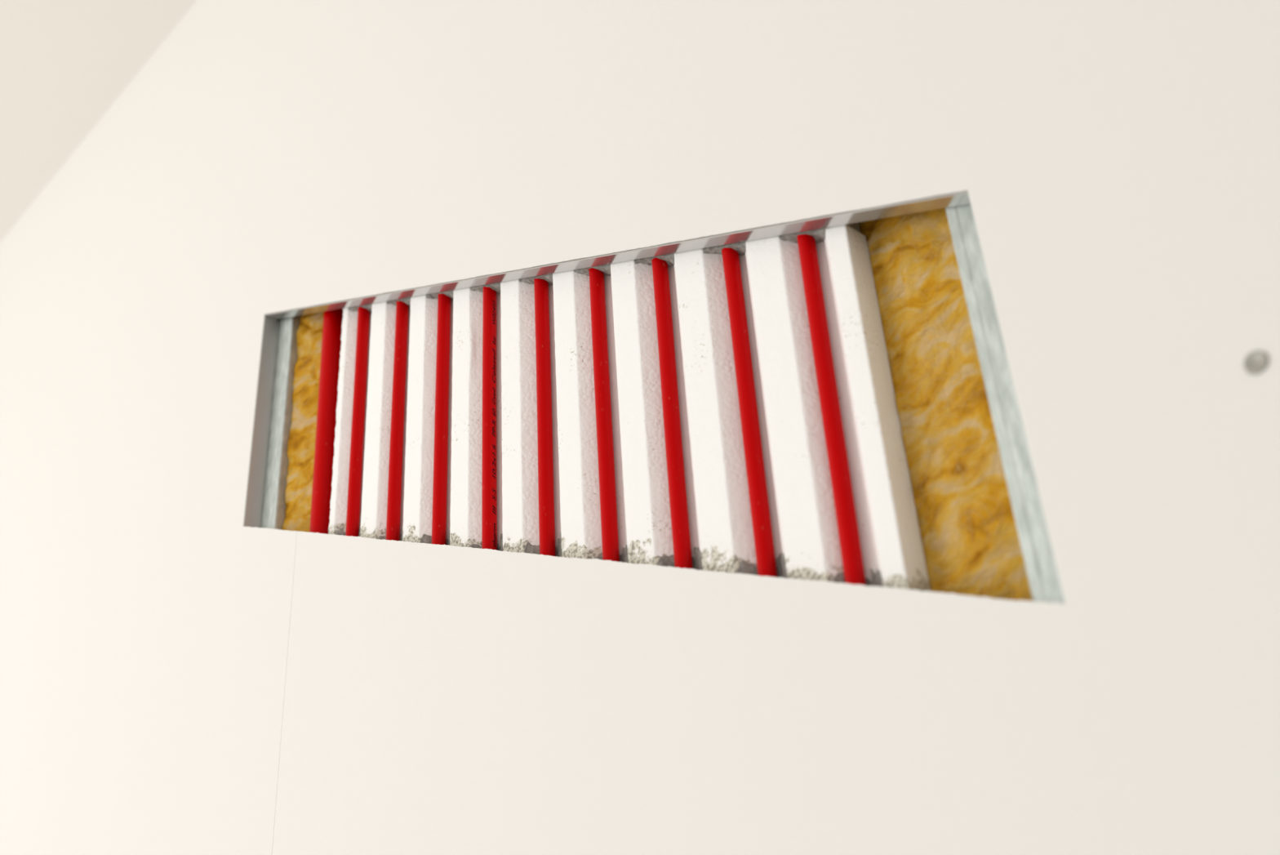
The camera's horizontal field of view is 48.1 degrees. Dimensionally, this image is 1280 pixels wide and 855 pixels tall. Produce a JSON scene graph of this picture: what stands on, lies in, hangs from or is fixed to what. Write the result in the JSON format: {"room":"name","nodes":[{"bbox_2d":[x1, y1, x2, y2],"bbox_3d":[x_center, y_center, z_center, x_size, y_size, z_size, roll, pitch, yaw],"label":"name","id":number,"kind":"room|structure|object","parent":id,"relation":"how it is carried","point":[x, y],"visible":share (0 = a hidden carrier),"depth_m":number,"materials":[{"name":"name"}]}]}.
{"room":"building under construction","nodes":[
{"label":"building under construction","id":0,"kind":"room"},
{"bbox_2d":[0,0,196,241],"bbox_3d":[-1.990,-1.177,0.752,4.200,0.050,5.800,24,-41,-37],"label":"ceiling","id":1,"kind":"structure","parent":0,"point":[64,64],"depth_m":1.94,"materials":[{"name":"white paint"}]},
{"bbox_2d":[0,0,1279,854],"bbox_3d":[-0.512,0.576,1.178,0.012,2.634,5.800,24,-41,-37],"label":"wall","id":2,"kind":"structure","parent":0,"point":[179,676],"depth_m":0.85,"materials":[{"name":"white paint"}]},
{"bbox_2d":[243,315,279,527],"bbox_3d":[-0.338,-0.008,1.283,0.015,0.222,0.001,24,-41,-37],"label":"opening edge","id":3,"kind":"object","parent":2,"relation":"attached to","point":[255,493],"visible":0.86,"depth_m":1.28,"materials":[{"name":"silver metal"}]},
{"bbox_2d":[260,315,300,529],"bbox_3d":[-0.326,0.001,1.300,0.027,0.464,0.060,24,-41,-37],"label":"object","id":4,"kind":"object","parent":2,"relation":"attached to","point":[273,506],"visible":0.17,"depth_m":1.27,"materials":[{"name":"metal"}]},
{"bbox_2d":[309,308,342,533],"bbox_3d":[-0.264,0.009,1.214,0.020,0.294,0.024,24,-41,-37],"label":"strip","id":5,"kind":"object","parent":2,"relation":"attached to","point":[332,319],"visible":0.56,"depth_m":1.21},
{"bbox_2d":[264,191,970,319],"bbox_3d":[-0.090,-0.109,1.029,0.011,0.352,0.729,24,-41,-37],"label":"opening edge","id":6,"kind":"object","parent":2,"relation":"attached to","point":[961,198],"visible":1,"depth_m":0.90,"materials":[{"name":"silver metal"}]},
{"bbox_2d":[328,224,930,591],"bbox_3d":[-0.058,0.005,0.956,0.019,0.516,0.528,24,-41,-37],"label":"panel","id":7,"kind":"object","parent":2,"relation":"attached to","point":[804,526],"visible":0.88,"depth_m":0.87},
{"bbox_2d":[345,306,369,536],"bbox_3d":[-0.229,-0.002,1.165,0.010,0.272,0.011,24,-41,-37],"label":"strip","id":8,"kind":"object","parent":7,"relation":"in","point":[353,517],"visible":0.82,"depth_m":1.16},
{"bbox_2d":[386,300,408,540],"bbox_3d":[-0.189,-0.003,1.115,0.010,0.273,0.012,24,-41,-37],"label":"strip","id":9,"kind":"object","parent":7,"relation":"in","point":[397,428],"visible":0.8,"depth_m":1.11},
{"bbox_2d":[431,293,450,544],"bbox_3d":[-0.147,-0.003,1.065,0.010,0.273,0.012,24,-41,-37],"label":"strip","id":10,"kind":"object","parent":7,"relation":"in","point":[439,485],"visible":0.79,"depth_m":1.06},
{"bbox_2d":[481,286,497,550],"bbox_3d":[-0.107,-0.004,1.016,0.010,0.273,0.012,24,-41,-37],"label":"strip","id":11,"kind":"object","parent":7,"relation":"in","point":[489,460],"visible":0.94,"depth_m":1.01,"materials":[{"name":"red"}]},
{"bbox_2d":[533,278,555,555],"bbox_3d":[-0.064,-0.005,0.964,0.010,0.273,0.011,24,-41,-37],"label":"strip","id":12,"kind":"object","parent":7,"relation":"in","point":[544,386],"visible":0.82,"depth_m":0.96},
{"bbox_2d":[588,267,619,561],"bbox_3d":[-0.023,-0.006,0.914,0.010,0.273,0.011,24,-41,-37],"label":"strip","id":13,"kind":"object","parent":7,"relation":"in","point":[607,491],"visible":0.82,"depth_m":0.91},
{"bbox_2d":[348,222,860,313],"bbox_3d":[-0.068,-0.118,1.031,0.014,0.284,0.526,24,-41,-37],"label":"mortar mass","id":14,"kind":"object","parent":7,"relation":"attached to","point":[819,234],"visible":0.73,"depth_m":0.93,"materials":[{"name":"grey concrete"}]},
{"bbox_2d":[335,526,883,586],"bbox_3d":[-0.054,0.096,0.896,0.013,0.288,0.526,24,-41,-37],"label":"mortar mass","id":15,"kind":"object","parent":7,"relation":"attached to","point":[744,567],"visible":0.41,"depth_m":0.81,"materials":[{"name":"grey concrete"}]},
{"bbox_2d":[651,257,693,568],"bbox_3d":[0.019,-0.007,0.862,0.010,0.273,0.011,24,-41,-37],"label":"strip","id":16,"kind":"object","parent":7,"relation":"in","point":[682,555],"visible":0.84,"depth_m":0.86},
{"bbox_2d":[721,247,777,577],"bbox_3d":[0.062,-0.008,0.811,0.010,0.274,0.011,24,-41,-37],"label":"strip","id":17,"kind":"object","parent":7,"relation":"in","point":[752,442],"visible":0.85,"depth_m":0.80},
{"bbox_2d":[796,234,866,585],"bbox_3d":[0.101,-0.009,0.762,0.010,0.274,0.013,24,-41,-37],"label":"strip","id":18,"kind":"object","parent":7,"relation":"in","point":[840,475],"visible":0.8,"depth_m":0.76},
{"bbox_2d":[945,203,1065,604],"bbox_3d":[0.194,-0.017,0.664,0.027,0.466,0.060,24,-41,-37],"label":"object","id":19,"kind":"object","parent":2,"relation":"attached to","point":[1042,575],"visible":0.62,"depth_m":0.67,"materials":[{"name":"metal"}]},
{"bbox_2d":[1243,350,1268,374],"bbox_3d":[0.242,-0.026,0.564,0.001,0.010,0.010,24,-41,-37],"label":"screw","id":20,"kind":"object","parent":2,"relation":"attached to","point":[1257,361],"visible":1,"depth_m":0.56,"materials":[{"name":"grey metal"}]},
{"bbox_3d":[-0.439,0.608,1.238,0.188,2.634,5.800,24,-41,-37],"label":"wall","id":21,"kind":"structure","parent":0,"visible":0},
{"bbox_2d":[281,311,324,532],"bbox_3d":[-0.262,0.001,1.248,0.049,0.319,0.088,24,-41,-37],"label":"insulation","id":22,"kind":"object","parent":21,"relation":"in","point":[300,450],"visible":0.24,"depth_m":1.26,"materials":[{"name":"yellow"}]},
{"bbox_2d":[858,207,1033,601],"bbox_3d":[0.164,0.004,0.731,0.048,0.315,0.078,24,-41,-37],"label":"insulation","id":23,"kind":"object","parent":21,"relation":"in","point":[971,546],"visible":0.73,"depth_m":0.72,"materials":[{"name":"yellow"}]}
]}

